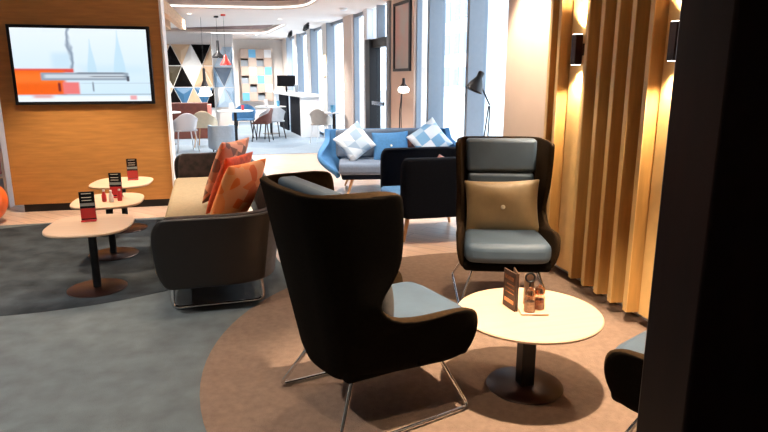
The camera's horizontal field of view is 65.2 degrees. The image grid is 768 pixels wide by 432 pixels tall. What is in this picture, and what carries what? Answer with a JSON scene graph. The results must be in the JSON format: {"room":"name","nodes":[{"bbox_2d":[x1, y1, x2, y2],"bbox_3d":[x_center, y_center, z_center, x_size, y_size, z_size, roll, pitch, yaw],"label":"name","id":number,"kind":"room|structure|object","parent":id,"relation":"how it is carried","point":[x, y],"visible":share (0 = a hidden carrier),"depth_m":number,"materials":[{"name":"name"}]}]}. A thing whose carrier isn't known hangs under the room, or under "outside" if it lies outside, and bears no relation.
{"room":"hotel lounge","nodes":[
{"label":"hotel lounge","id":0,"kind":"room"},
{"bbox_2d":[166,32,235,125],"bbox_3d":[-6.887,-3.992,17.803,4.780,2.800,0.549,-3,13,-13],"label":"wall","id":1,"kind":"structure","parent":0,"point":[223,118],"depth_m":17.96,"materials":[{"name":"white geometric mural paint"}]},
{"bbox_2d":[167,44,214,107],"bbox_3d":[-6.056,-4.097,17.622,2.010,1.845,0.120,-3,13,-13],"label":"mural","id":2,"kind":"object","parent":1,"relation":"attached to","point":[185,61],"visible":0.66,"depth_m":17.66,"materials":[{"name":"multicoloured paint"}]},
{"bbox_2d":[212,46,234,107],"bbox_3d":[-4.852,-4.206,18.198,0.580,1.800,0.120,-3,13,-13],"label":"mural","id":3,"kind":"object","parent":1,"relation":"attached to","point":[223,74],"visible":0.98,"depth_m":18.20,"materials":[{"name":"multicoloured paint"}]},
{"bbox_2d":[0,121,456,262],"bbox_3d":[-2.851,-0.711,10.008,8.900,0.100,23.800,-3,13,-13],"label":"floor","id":4,"kind":"structure","parent":0,"point":[425,236],"depth_m":6.72,"materials":[{"name":"brown wood"}]},
{"bbox_2d":[0,186,7,217],"bbox_3d":[-4.212,-0.148,6.288,0.470,0.470,0.470,-3,13,-13],"label":"seat","id":5,"kind":"object","parent":4,"relation":"on","point":[3,196],"visible":1,"depth_m":6.30,"materials":[{"name":"orange fabric"}]},
{"bbox_2d":[0,102,14,207],"bbox_3d":[-4.747,-0.719,7.030,0.600,1.250,0.300,-3,13,-13],"label":"open shelf","id":6,"kind":"object","parent":4,"relation":"on","point":[6,175],"visible":0.41,"depth_m":7.03,"materials":[{"name":"white"}]},
{"bbox_2d":[0,178,3,188],"bbox_3d":[-4.597,-0.323,7.136,0.100,0.220,0.180,-3,13,-13],"label":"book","id":7,"kind":"object","parent":6,"relation":"on","point":[1,179],"visible":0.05,"depth_m":7.16,"materials":[{"name":"paper"}]},
{"bbox_2d":[0,0,175,211],"bbox_3d":[-3.376,-1.272,6.890,1.748,2.390,0.282,-3,13,-13],"label":"wall","id":8,"kind":"structure","parent":4,"relation":"on","point":[55,152],"depth_m":6.81,"materials":[{"name":"orange wood"}]},
{"bbox_2d":[5,24,155,104],"bbox_3d":[-3.329,-1.667,6.644,1.444,0.850,0.054,-3,13,-13],"label":"television","id":9,"kind":"object","parent":8,"relation":"attached to","point":[50,64],"visible":1,"depth_m":6.61,"materials":[{"name":"black"}]},
{"bbox_2d":[0,217,286,431],"bbox_3d":[-1.862,0.946,2.564,7.300,0.006,8.394,-3,13,-13],"label":"carpet","id":10,"kind":"object","parent":4,"relation":"on","point":[137,364],"visible":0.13,"depth_m":3.25,"materials":[{"name":"grey carpet"}]},
{"bbox_2d":[0,219,167,315],"bbox_3d":[-2.801,0.348,5.146,3.440,0.003,2.720,-3,13,-13],"label":"carpet","id":11,"kind":"object","parent":10,"relation":"on","point":[37,271],"visible":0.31,"depth_m":4.79,"materials":[{"name":"dark grey carpet"}]},
{"bbox_2d":[42,214,134,297],"bbox_3d":[-2.083,0.291,4.313,0.560,0.482,0.650,-3,13,-13],"label":"side table","id":12,"kind":"object","parent":11,"relation":"on","point":[106,224],"visible":0.98,"depth_m":4.27,"materials":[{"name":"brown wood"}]},
{"bbox_2d":[78,191,96,221],"bbox_3d":[-2.135,-0.069,4.323,0.100,0.215,0.070,-5,14,-19],"label":"holder","id":13,"kind":"object","parent":12,"relation":"on","point":[86,199],"visible":1,"depth_m":4.32,"materials":[{"name":"red plastic"}]},
{"bbox_2d":[70,193,143,260],"bbox_3d":[-2.344,0.097,5.154,0.560,0.482,0.650,-4,13,-15],"label":"side table","id":14,"kind":"object","parent":11,"relation":"on","point":[113,253],"visible":0.68,"depth_m":5.11,"materials":[{"name":"beige wood"}]},
{"bbox_2d":[101,190,106,201],"bbox_3d":[-2.343,-0.171,5.019,0.038,0.101,0.038,-3,13,-13],"label":"sauce bottle","id":15,"kind":"object","parent":14,"relation":"on","point":[104,197],"visible":1,"depth_m":5.01,"materials":[{"name":"red plastic"}]},
{"bbox_2d":[108,190,113,201],"bbox_3d":[-2.278,-0.167,5.004,0.038,0.101,0.038,-3,13,-13],"label":"sauce bottle","id":16,"kind":"object","parent":14,"relation":"on","point":[111,198],"visible":1,"depth_m":4.99,"materials":[{"name":"white plastic"}]},
{"bbox_2d":[108,173,123,197],"bbox_3d":[-2.318,-0.267,5.182,0.100,0.215,0.070,-2,13,-7],"label":"holder","id":17,"kind":"object","parent":14,"relation":"on","point":[115,183],"visible":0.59,"depth_m":5.17,"materials":[{"name":"red"}]},
{"bbox_2d":[117,189,121,200],"bbox_3d":[-2.228,-0.179,5.055,0.038,0.101,0.038,-3,13,-13],"label":"sauce bottle","id":18,"kind":"object","parent":14,"relation":"on","point":[119,194],"visible":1,"depth_m":5.04,"materials":[{"name":"red plastic"}]},
{"bbox_2d":[89,177,152,233],"bbox_3d":[-2.616,-0.107,6.043,0.560,0.482,0.650,-2,13,-10],"label":"side table","id":19,"kind":"object","parent":11,"relation":"on","point":[102,184],"visible":0.63,"depth_m":5.97,"materials":[{"name":"beige wood"}]},
{"bbox_2d":[126,158,138,179],"bbox_3d":[-2.551,-0.473,6.080,0.100,0.215,0.070,-4,14,-18],"label":"holder","id":20,"kind":"object","parent":19,"relation":"on","point":[132,170],"visible":1,"depth_m":6.07,"materials":[{"name":"red"}]},
{"bbox_2d":[150,153,276,309],"bbox_3d":[-1.480,-0.043,5.357,0.858,0.664,3.403,-4,13,-16],"label":"sofa","id":21,"kind":"object","parent":10,"relation":"on","point":[191,247],"visible":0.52,"depth_m":3.78,"materials":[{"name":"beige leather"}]},
{"bbox_2d":[155,177,209,274],"bbox_3d":[-1.574,-0.030,5.332,0.660,0.170,3.120,-4,13,-16],"label":"seat cushion","id":22,"kind":"object","parent":21,"relation":"on","point":[186,198],"depth_m":5.52,"materials":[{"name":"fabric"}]},
{"bbox_2d":[202,137,248,203],"bbox_3d":[-1.397,-0.412,5.319,0.262,0.536,0.490,3,13,14],"label":"cushion","id":23,"kind":"object","parent":21,"relation":"on","point":[239,147],"visible":0.54,"depth_m":5.13,"materials":[{"name":"orange fabric"}]},
{"bbox_2d":[206,151,252,213],"bbox_3d":[-1.262,-0.279,4.919,0.239,0.460,0.452,3,13,14],"label":"cushion","id":24,"kind":"object","parent":21,"relation":"on","point":[245,158],"visible":0.38,"depth_m":4.75,"materials":[{"name":"fabric"}]},
{"bbox_2d":[210,158,265,214],"bbox_3d":[-1.108,-0.188,4.548,0.272,0.456,0.496,4,14,18],"label":"cushion","id":25,"kind":"object","parent":21,"relation":"on","point":[238,187],"visible":0.92,"depth_m":4.41,"materials":[{"name":"orange fabric"}]},
{"bbox_2d":[200,252,646,431],"bbox_3d":[0.386,0.770,3.301,2.680,0.006,3.800,-3,13,-13],"label":"carpet","id":26,"kind":"object","parent":10,"relation":"on","point":[242,390],"visible":0.47,"depth_m":3.03,"materials":[{"name":"brown carpet"}]},
{"bbox_2d":[260,171,477,431],"bbox_3d":[-0.071,0.349,2.732,0.857,1.065,0.674,-7,15,-29],"label":"chair","id":27,"kind":"object","parent":26,"relation":"on","point":[340,255],"visible":1,"depth_m":2.42,"materials":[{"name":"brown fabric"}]},
{"bbox_2d":[278,176,340,194],"bbox_3d":[-0.296,-0.021,2.514,0.133,0.234,0.505,-7,15,-29],"label":"cushion","id":28,"kind":"object","parent":27,"relation":"on","point":[292,182],"depth_m":2.45,"materials":[{"name":"grey fabric"}]},
{"bbox_2d":[382,285,393,316],"bbox_3d":[-0.104,0.286,2.698,0.205,0.311,0.431,-7,15,-29],"label":"cushion","id":29,"kind":"object","parent":27,"relation":"on","point":[388,302],"visible":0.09,"depth_m":2.56,"materials":[{"name":"beige fabric"}]},
{"bbox_2d":[392,282,461,317],"bbox_3d":[0.036,0.477,2.824,0.610,0.130,0.560,-7,15,-29],"label":"seat cushion","id":30,"kind":"object","parent":27,"relation":"on","point":[411,299],"depth_m":2.85,"materials":[{"name":"grey leather"}]},
{"bbox_2d":[451,136,560,303],"bbox_3d":[0.827,0.015,4.186,0.674,1.065,0.857,1,13,4],"label":"chair","id":31,"kind":"object","parent":26,"relation":"on","point":[478,158],"visible":0.71,"depth_m":4.17,"materials":[{"name":"black leather"}]},
{"bbox_2d":[468,171,533,181],"bbox_3d":[0.842,-0.130,4.360,0.471,0.375,0.159,1,13,4],"label":"cushion","id":32,"kind":"object","parent":31,"relation":"on","point":[484,176],"depth_m":4.31,"materials":[{"name":"grey leather"}]},
{"bbox_2d":[464,179,538,231],"bbox_3d":[0.831,-0.062,4.233,0.538,0.390,0.176,1,13,6],"label":"cushion","id":33,"kind":"object","parent":31,"relation":"on","point":[512,205],"visible":0.95,"depth_m":4.17,"materials":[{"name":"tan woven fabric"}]},
{"bbox_2d":[466,138,536,171],"bbox_3d":[0.847,-0.443,4.347,0.505,0.234,0.133,1,13,4],"label":"cushion","id":34,"kind":"object","parent":31,"relation":"on","point":[482,154],"depth_m":4.30,"materials":[{"name":"grey leather"}]},
{"bbox_2d":[464,229,550,263],"bbox_3d":[0.817,0.184,4.099,0.560,0.130,0.610,1,13,4],"label":"seat cushion","id":35,"kind":"object","parent":31,"relation":"on","point":[481,246],"depth_m":3.84,"materials":[{"name":"grey leather"}]},
{"bbox_2d":[458,288,604,404],"bbox_3d":[0.697,0.651,2.937,0.690,0.391,0.690,-3,13,-13],"label":"coffee table","id":36,"kind":"object","parent":26,"relation":"on","point":[570,319],"visible":0.86,"depth_m":2.88,"materials":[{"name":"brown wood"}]},
{"bbox_2d":[503,267,518,311],"bbox_3d":[0.628,0.356,2.921,0.055,0.190,0.110,-2,13,-11],"label":"menu card","id":37,"kind":"object","parent":36,"relation":"on","point":[511,279],"visible":1,"depth_m":2.90,"materials":[{"name":"brown paper"}]},
{"bbox_2d":[504,273,513,304],"bbox_3d":[0.609,0.355,2.913,0.002,0.135,0.085,-4,14,-18],"label":"print","id":38,"kind":"object","parent":37,"relation":"attached to","point":[508,277],"depth_m":2.92,"materials":[{"name":"orange paper"}]},
{"bbox_2d":[518,272,548,315],"bbox_3d":[0.716,0.372,2.878,0.132,0.179,0.125,0,13,2],"label":"condiment caddy","id":39,"kind":"object","parent":36,"relation":"on","point":[529,278],"visible":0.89,"depth_m":2.91,"materials":[{"name":"brown wood"}]},
{"bbox_2d":[524,287,535,311],"bbox_3d":[0.694,0.394,2.851,0.056,0.123,0.056,-3,13,-13],"label":"jar","id":40,"kind":"object","parent":39,"relation":"on","point":[530,292],"visible":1,"depth_m":2.84,"materials":[{"name":"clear glass"}]},
{"bbox_2d":[518,304,548,315],"bbox_3d":[0.716,0.453,2.897,0.132,0.012,0.125,0,13,2],"label":"tray","id":41,"kind":"object","parent":39,"relation":"attached to","point":[543,312],"depth_m":2.85,"materials":[{"name":"white wood"}]},
{"bbox_2d":[535,285,544,309],"bbox_3d":[0.747,0.387,2.879,0.056,0.123,0.056,-3,13,-13],"label":"jar","id":42,"kind":"object","parent":39,"relation":"on","point":[539,302],"visible":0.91,"depth_m":2.87,"materials":[{"name":"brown glass"}]},
{"bbox_2d":[604,330,646,431],"bbox_3d":[1.328,0.477,2.178,0.674,1.065,0.857,-11,17,-39],"label":"chair","id":43,"kind":"object","parent":26,"relation":"on","point":[623,365],"visible":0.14,"depth_m":2.24,"materials":[{"name":"black leather"}]},
{"bbox_2d":[615,330,646,353],"bbox_3d":[1.249,0.597,2.303,0.560,0.130,0.610,-11,17,-39],"label":"seat cushion","id":44,"kind":"object","parent":43,"relation":"on","point":[637,343],"depth_m":2.40,"materials":[{"name":"grey leather"}]},
{"bbox_2d":[174,121,324,156],"bbox_3d":[-5.050,-2.191,16.203,7.376,0.006,9.800,-3,13,-13],"label":"carpet","id":45,"kind":"object","parent":4,"relation":"on","point":[293,143],"visible":0.28,"depth_m":14.04,"materials":[{"name":"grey carpet"}]},
{"bbox_2d":[173,113,199,152],"bbox_3d":[-4.147,-1.751,12.501,0.511,0.800,0.474,-8,15,-32],"label":"dining chair","id":46,"kind":"object","parent":45,"relation":"on","point":[185,122],"visible":0.91,"depth_m":12.29,"materials":[{"name":"white paint"}]},
{"bbox_2d":[171,102,211,138],"bbox_3d":[-5.366,-2.413,15.192,1.940,0.880,0.560,-3,13,-13],"label":"banquette","id":47,"kind":"object","parent":45,"relation":"on","point":[192,108],"visible":0.12,"depth_m":15.27,"materials":[{"name":"leather"}]},
{"bbox_2d":[171,102,207,119],"bbox_3d":[-5.448,-2.667,15.315,1.860,0.440,0.140,-3,13,-13],"label":"cushion","id":48,"kind":"object","parent":47,"relation":"on","point":[192,108],"depth_m":15.33,"materials":[{"name":"leather"}]},
{"bbox_2d":[194,111,217,146],"bbox_3d":[-3.964,-1.944,13.341,0.511,0.800,0.474,-1,13,-3],"label":"dining chair","id":49,"kind":"object","parent":45,"relation":"on","point":[205,119],"visible":0.61,"depth_m":13.11,"materials":[{"name":"beige plastic"}]},
{"bbox_2d":[208,124,234,151],"bbox_3d":[-3.325,-1.586,12.307,0.485,0.560,0.504,-7,15,-27],"label":"tub chair","id":50,"kind":"object","parent":45,"relation":"on","point":[217,135],"visible":0.83,"depth_m":12.07,"materials":[{"name":"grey fabric"}]},
{"bbox_2d":[217,110,252,140],"bbox_3d":[-3.544,-2.149,14.357,0.840,0.740,0.840,-3,13,-13],"label":"dining table","id":51,"kind":"object","parent":45,"relation":"on","point":[227,111],"visible":0.64,"depth_m":14.27,"materials":[{"name":"white paint"}]},
{"bbox_2d":[229,103,233,110],"bbox_3d":[-3.599,-2.572,14.142,0.100,0.180,0.060,-3,13,-13],"label":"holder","id":52,"kind":"object","parent":51,"relation":"on","point":[231,108],"visible":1,"depth_m":14.13,"materials":[{"name":"white plastic"}]},
{"bbox_2d":[232,104,255,137],"bbox_3d":[-3.574,-2.428,15.357,0.588,0.840,0.521,-1,13,-3],"label":"dining chair","id":53,"kind":"object","parent":45,"relation":"on","point":[241,116],"visible":0.76,"depth_m":15.50,"materials":[{"name":"blue fabric"}]},
{"bbox_2d":[252,108,273,141],"bbox_3d":[-2.924,-2.208,14.486,0.474,0.800,0.511,0,13,2],"label":"dining chair","id":54,"kind":"object","parent":45,"relation":"on","point":[267,118],"visible":1,"depth_m":14.28,"materials":[{"name":"leather"}]},
{"bbox_2d":[255,106,285,133],"bbox_3d":[-3.097,-2.633,16.458,0.840,0.740,0.840,-3,13,-13],"label":"dining table","id":55,"kind":"object","parent":45,"relation":"on","point":[255,106],"visible":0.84,"depth_m":16.28,"materials":[{"name":"white paint"}]},
{"bbox_2d":[264,99,267,106],"bbox_3d":[-3.191,-3.063,16.232,0.100,0.200,0.060,-3,13,-13],"label":"holder","id":56,"kind":"object","parent":55,"relation":"on","point":[265,100],"visible":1,"depth_m":16.22,"materials":[{"name":"white plastic"}]},
{"bbox_2d":[258,107,285,138],"bbox_3d":[-2.835,-2.370,15.192,0.639,0.800,0.568,-7,15,-27],"label":"dining chair","id":57,"kind":"object","parent":45,"relation":"on","point":[278,113],"visible":0.81,"depth_m":14.97,"materials":[{"name":"grey fabric"}]},
{"bbox_2d":[273,91,319,136],"bbox_3d":[-2.618,-3.058,17.527,0.518,1.090,4.672,-4,14,-18],"label":"counter","id":58,"kind":"object","parent":45,"relation":"on","point":[301,104],"depth_m":15.87,"materials":[{"name":"white paint"}]},
{"bbox_2d":[277,75,294,91],"bbox_3d":[-2.898,-3.924,17.788,0.540,0.480,0.160,-2,13,-9],"label":"monitor","id":59,"kind":"object","parent":58,"relation":"on","point":[282,80],"visible":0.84,"depth_m":17.75,"materials":[{"name":"black plastic"}]},
{"bbox_2d":[273,91,319,97],"bbox_3d":[-2.618,-3.550,17.413,0.517,0.080,4.672,-4,14,-18],"label":"countertop","id":60,"kind":"structure","parent":58,"relation":"on","point":[292,93],"depth_m":16.02,"materials":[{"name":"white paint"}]},
{"bbox_2d":[309,109,332,142],"bbox_3d":[-1.462,-2.120,14.105,0.511,0.800,0.474,4,14,17],"label":"dining chair","id":61,"kind":"object","parent":45,"relation":"on","point":[318,117],"visible":0.92,"depth_m":13.88,"materials":[{"name":"white paint"}]},
{"bbox_2d":[324,112,343,128],"bbox_3d":[-1.127,-1.975,13.600,0.480,0.740,0.480,-3,13,-13],"label":"dining table","id":62,"kind":"object","parent":45,"relation":"on","point":[335,113],"visible":0.58,"depth_m":13.51,"materials":[{"name":"white paint"}]},
{"bbox_2d":[330,105,334,112],"bbox_3d":[-1.145,-2.401,13.445,0.120,0.160,0.118,-3,13,-13],"label":"tumbler","id":63,"kind":"object","parent":62,"relation":"on","point":[332,107],"visible":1,"depth_m":13.40,"materials":[{"name":"blue glass"}]},
{"bbox_2d":[306,29,321,130],"bbox_3d":[-1.975,-3.792,16.931,0.219,2.800,0.725,-4,14,-18],"label":"wall pier","id":64,"kind":"object","parent":4,"relation":"on","point":[307,31],"visible":0.29,"depth_m":16.74,"materials":[{"name":"white paint"}]},
{"bbox_2d":[321,24,338,136],"bbox_3d":[-1.364,-3.386,15.168,0.219,2.800,0.725,-4,14,-18],"label":"wall pier","id":65,"kind":"object","parent":4,"relation":"on","point":[323,27],"visible":0.43,"depth_m":15.01,"materials":[{"name":"white paint"}]},
{"bbox_2d":[310,27,323,134],"bbox_3d":[-1.729,-3.590,16.054,0.189,2.800,1.260,-4,14,-18],"label":"window","id":66,"kind":"structure","parent":65,"relation":"attached to","point":[313,32],"depth_m":16.43,"materials":[{"name":"blue glass"}]},
{"bbox_2d":[323,55,325,77],"bbox_3d":[-1.501,-3.749,15.052,0.060,0.540,0.100,-3,13,-13],"label":"wall sconce","id":67,"kind":"object","parent":65,"relation":"attached to","point":[324,63],"visible":1,"depth_m":15.01,"materials":[{"name":"beige"}]},
{"bbox_2d":[343,14,362,128],"bbox_3d":[-0.689,-2.938,13.219,0.219,2.800,0.725,-4,14,-18],"label":"wall pier","id":68,"kind":"object","parent":4,"relation":"on","point":[348,43],"visible":0.5,"depth_m":13.01,"materials":[{"name":"paint"}]},
{"bbox_2d":[326,19,342,128],"bbox_3d":[-1.086,-3.163,14.198,0.189,2.800,1.461,-4,14,-18],"label":"window","id":69,"kind":"structure","parent":68,"relation":"attached to","point":[330,36],"depth_m":14.70,"materials":[{"name":"blue glass"}]},
{"bbox_2d":[353,12,362,123],"bbox_3d":[-0.460,-2.776,12.513,0.110,2.800,0.900,-4,14,-18],"label":"window","id":70,"kind":"structure","parent":68,"relation":"attached to","point":[357,16],"depth_m":12.78,"materials":[{"name":"blue glass"}]},
{"bbox_2d":[317,128,455,193],"bbox_3d":[0.090,-0.786,8.322,2.029,0.813,1.008,-2,13,-7],"label":"loveseat","id":71,"kind":"object","parent":4,"relation":"on","point":[330,155],"visible":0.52,"depth_m":8.12,"materials":[{"name":"blue fabric"}]},
{"bbox_2d":[333,121,375,160],"bbox_3d":[-0.398,-1.001,8.146,0.561,0.560,0.213,-5,14,-21],"label":"cushion","id":72,"kind":"object","parent":71,"relation":"on","point":[354,141],"visible":1,"depth_m":8.09,"materials":[{"name":"white fabric"}]},
{"bbox_2d":[339,157,379,174],"bbox_3d":[0.107,-0.692,8.207,1.471,0.150,0.740,-2,13,-7],"label":"seat cushion","id":73,"kind":"object","parent":71,"relation":"on","point":[363,165],"depth_m":7.82,"materials":[{"name":"grey fabric"}]},
{"bbox_2d":[336,128,418,157],"bbox_3d":[0.059,-1.038,8.530,1.480,0.400,0.130,-2,13,-7],"label":"cushion","id":74,"kind":"object","parent":71,"relation":"on","point":[340,153],"depth_m":8.43,"materials":[{"name":"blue fabric"}]},
{"bbox_2d":[372,131,407,159],"bbox_3d":[0.093,-0.956,8.260,0.521,0.414,0.191,-2,13,-7],"label":"cushion","id":75,"kind":"object","parent":71,"relation":"on","point":[396,139],"visible":0.59,"depth_m":8.20,"materials":[{"name":"blue fabric"}]},
{"bbox_2d":[406,117,452,146],"bbox_3d":[0.631,-1.044,8.286,0.626,0.623,0.223,-5,14,-20],"label":"cushion","id":76,"kind":"object","parent":71,"relation":"on","point":[429,134],"visible":0.71,"depth_m":8.23,"materials":[{"name":"white fabric"}]},
{"bbox_2d":[398,78,408,127],"bbox_3d":[0.307,-1.424,9.538,0.260,1.500,0.260,-3,13,-13],"label":"floor lamp","id":77,"kind":"object","parent":4,"relation":"on","point":[403,88],"visible":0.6,"depth_m":9.37,"materials":[{"name":"black metal"}]},
{"bbox_2d":[391,0,426,127],"bbox_3d":[0.401,-2.235,10.164,0.199,2.800,1.125,-4,14,-18],"label":"pier","id":78,"kind":"object","parent":4,"relation":"on","point":[407,114],"visible":0.46,"depth_m":9.80,"materials":[{"name":"paint"}]},
{"bbox_2d":[363,1,390,127],"bbox_3d":[-0.083,-2.514,11.378,0.239,2.800,1.577,-4,14,-18],"label":"door","id":79,"kind":"structure","parent":78,"relation":"attached to","point":[374,39],"depth_m":11.55,"materials":[{"name":"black metal"}]},
{"bbox_2d":[393,0,411,71],"bbox_3d":[0.296,-2.968,9.939,0.035,1.110,0.807,-4,14,-18],"label":"framed picture","id":80,"kind":"object","parent":78,"relation":"attached to","point":[402,11],"visible":1,"depth_m":9.92,"materials":[{"name":"black metal"}]},
{"bbox_2d":[395,2,408,68],"bbox_3d":[0.307,-2.969,9.941,0.011,1.020,0.695,-4,14,-18],"label":"print","id":81,"kind":"object","parent":80,"relation":"attached to","point":[401,8],"depth_m":9.94},
{"bbox_2d":[415,0,421,127],"bbox_3d":[0.684,-2.026,9.255,0.080,2.800,0.927,-4,14,-18],"label":"window","id":82,"kind":"structure","parent":78,"relation":"attached to","point":[419,2],"depth_m":9.54,"materials":[{"name":"blue glass"}]},
{"bbox_2d":[380,146,455,241],"bbox_3d":[0.467,-0.234,5.933,0.933,0.803,0.936,-3,13,-13],"label":"armchair","id":83,"kind":"object","parent":4,"relation":"on","point":[425,182],"visible":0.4,"depth_m":5.46,"materials":[{"name":"fabric"}]},
{"bbox_2d":[381,186,399,194],"bbox_3d":[0.354,-0.201,5.914,0.700,0.140,0.500,-3,13,-13],"label":"seat cushion","id":84,"kind":"object","parent":83,"relation":"on","point":[395,189],"depth_m":5.91,"materials":[{"name":"blue fabric"}]},
{"bbox_2d":[426,0,445,127],"bbox_3d":[0.952,-1.793,8.240,0.239,2.800,1.335,-4,14,-18],"label":"window","id":85,"kind":"structure","parent":4,"relation":"on","point":[434,90],"depth_m":8.70,"materials":[{"name":"blue glass"}]},
{"bbox_2d":[465,71,490,135],"bbox_3d":[1.076,-0.812,6.702,0.384,1.578,0.260,-3,13,-13],"label":"floor lamp","id":86,"kind":"object","parent":4,"relation":"on","point":[475,85],"visible":0.65,"depth_m":6.50,"materials":[{"name":"black metal"}]},
{"bbox_2d":[233,39,282,121],"bbox_3d":[-6.671,-4.641,20.626,6.503,2.800,0.200,-3,13,-13],"label":"wall","id":87,"kind":"structure","parent":0,"point":[275,45],"depth_m":20.94,"materials":[{"name":"white paint"}]},
{"bbox_2d":[240,49,273,100],"bbox_3d":[-4.417,-4.883,20.830,1.068,1.760,0.310,-3,13,-13],"label":"wall shelving","id":88,"kind":"object","parent":87,"relation":"attached to","point":[256,64],"visible":0.98,"depth_m":20.71,"materials":[{"name":"beige paint"}]},
{"bbox_2d":[166,0,391,39],"bbox_3d":[-2.851,-3.567,9.351,8.900,0.160,23.800,-3,13,-13],"label":"ceiling","id":89,"kind":"structure","parent":0,"point":[317,13],"depth_m":12.61,"materials":[{"name":"paint"}]},
{"bbox_2d":[163,0,185,29],"bbox_3d":[-4.543,-3.531,10.223,1.780,0.299,5.000,-3,13,-13],"label":"timber baffle","id":90,"kind":"object","parent":89,"relation":"hanging from","point":[170,13],"visible":0.27,"depth_m":10.94,"materials":[{"name":"beige wood"}]},
{"bbox_2d":[199,18,211,95],"bbox_3d":[-4.013,-3.520,13.299,0.290,1.699,0.290,-3,13,-13],"label":"pendant lamp","id":91,"kind":"object","parent":89,"relation":"hanging from","point":[204,91],"visible":1,"depth_m":13.37,"materials":[{"name":"black metal"}]},
{"bbox_2d":[212,16,223,57],"bbox_3d":[-3.614,-3.876,12.996,0.280,0.869,0.280,-3,13,-13],"label":"pendant lamp","id":92,"kind":"object","parent":89,"relation":"hanging from","point":[217,54],"visible":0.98,"depth_m":13.00,"materials":[{"name":"black metal"}]},
{"bbox_2d":[220,14,231,64],"bbox_3d":[-3.368,-3.719,12.669,0.240,1.029,0.240,-3,13,-13],"label":"pendant lamp","id":93,"kind":"object","parent":89,"relation":"hanging from","point":[225,61],"visible":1,"depth_m":12.70,"materials":[{"name":"red metal"}]},
{"bbox_2d":[171,0,314,7],"bbox_3d":[-3.370,-3.543,9.413,5.113,0.025,4.540,-3,13,-13],"label":"recessed light","id":94,"kind":"object","parent":89,"relation":"in","point":[312,0],"visible":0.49,"depth_m":11.56,"materials":[{"name":"white"}]},
{"bbox_2d":[206,24,283,33],"bbox_3d":[-5.015,-5.161,16.449,4.352,0.025,4.140,-3,13,-13],"label":"recessed light","id":95,"kind":"object","parent":89,"relation":"in","point":[282,24],"visible":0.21,"depth_m":18.41,"materials":[{"name":"white"}]},
{"bbox_2d":[303,22,308,31],"bbox_3d":[-1.939,-4.682,14.892,0.101,0.148,1.000,-3,13,-13],"label":"track spotlight","id":96,"kind":"object","parent":89,"relation":"attached to","point":[306,26],"visible":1,"depth_m":14.59,"materials":[{"name":"black metal"}]},
{"bbox_2d":[281,38,294,90],"bbox_3d":[-3.277,-4.656,20.689,0.219,2.800,1.228,-4,14,-18],"label":"window","id":97,"kind":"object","parent":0,"point":[283,41],"visible":0.14,"depth_m":20.43,"materials":[{"name":"white glass"}]},
{"bbox_2d":[294,35,305,92],"bbox_3d":[-2.602,-4.208,18.740,0.219,2.800,0.625,-4,14,-18],"label":"wall pier","id":98,"kind":"object","parent":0,"point":[295,51],"visible":0.29,"depth_m":18.50,"materials":[{"name":"white paint"}]},
{"bbox_2d":[286,36,293,122],"bbox_3d":[-2.951,-4.401,19.579,0.189,2.800,1.260,-4,14,-18],"label":"window","id":99,"kind":"structure","parent":98,"relation":"attached to","point":[289,53],"depth_m":19.93,"materials":[{"name":"blue glass"}]},
{"bbox_2d":[296,32,305,91],"bbox_3d":[-2.356,-4.006,17.863,0.189,2.800,1.360,-4,14,-18],"label":"window","id":100,"kind":"structure","parent":98,"relation":"attached to","point":[299,37],"depth_m":18.29,"materials":[{"name":"blue glass"}]},
{"bbox_2d":[503,0,550,137],"bbox_3d":[2.645,-0.483,2.547,1.480,2.800,7.060,-3,13,-13],"label":"wall","id":101,"kind":"structure","parent":0,"point":[528,30],"depth_m":5.22,"materials":[{"name":"paint"}]},
{"bbox_2d":[464,0,488,135],"bbox_3d":[1.466,-1.451,6.755,0.239,2.800,1.998,-4,14,-18],"label":"window","id":102,"kind":"structure","parent":101,"relation":"in","point":[477,10],"depth_m":7.53,"materials":[{"name":"blue glass"}]},
{"bbox_2d":[555,263,647,321],"bbox_3d":[1.935,0.892,2.611,0.015,0.090,6.900,-3,13,-13],"label":"baseboard","id":103,"kind":"structure","parent":101,"relation":"attached to","point":[557,266],"depth_m":4.20,"materials":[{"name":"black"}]},
{"bbox_2d":[543,0,680,318],"bbox_3d":[1.553,-0.756,3.537,0.180,2.708,2.163,-3,13,-13],"label":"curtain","id":104,"kind":"object","parent":101,"relation":"attached to","point":[606,118],"visible":0.59,"depth_m":3.83,"materials":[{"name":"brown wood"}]},
{"bbox_2d":[570,34,584,64],"bbox_3d":[1.334,-1.144,4.128,0.074,0.206,0.060,-3,13,-13],"label":"wall sconce","id":105,"kind":"object","parent":104,"relation":"attached to","point":[577,45],"visible":0.99,"depth_m":4.10,"materials":[{"name":"brown metal"}]},
{"bbox_2d":[666,20,678,60],"bbox_3d":[1.558,-0.927,3.183,0.074,0.206,0.060,-3,13,-13],"label":"wall sconce","id":106,"kind":"object","parent":104,"relation":"attached to","point":[674,25],"visible":0.63,"depth_m":3.17,"materials":[{"name":"brown metal"}]},
{"bbox_2d":[636,0,767,431],"bbox_3d":[1.346,-0.193,1.285,1.594,2.800,0.140,-3,13,-13],"label":"wall pillar","id":107,"kind":"structure","parent":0,"point":[705,362],"depth_m":1.12,"materials":[{"name":"black paint"}]},
{"label":"outside","id":108,"kind":"structure","parent":0,"visible":0},
{"bbox_2d":[306,90,504,141],"bbox_3d":[23.120,-7.604,40.580,56.400,0.130,90.000,-3,13,-13],"label":"pavement","id":109,"kind":"structure","parent":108,"point":[454,105],"depth_m":28.10,"materials":[{"name":"white"}]},
{"bbox_2d":[426,0,508,95],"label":"window","id":110,"kind":"structure","parent":109,"relation":"on","point":[456,10],"depth_m":54.68,"materials":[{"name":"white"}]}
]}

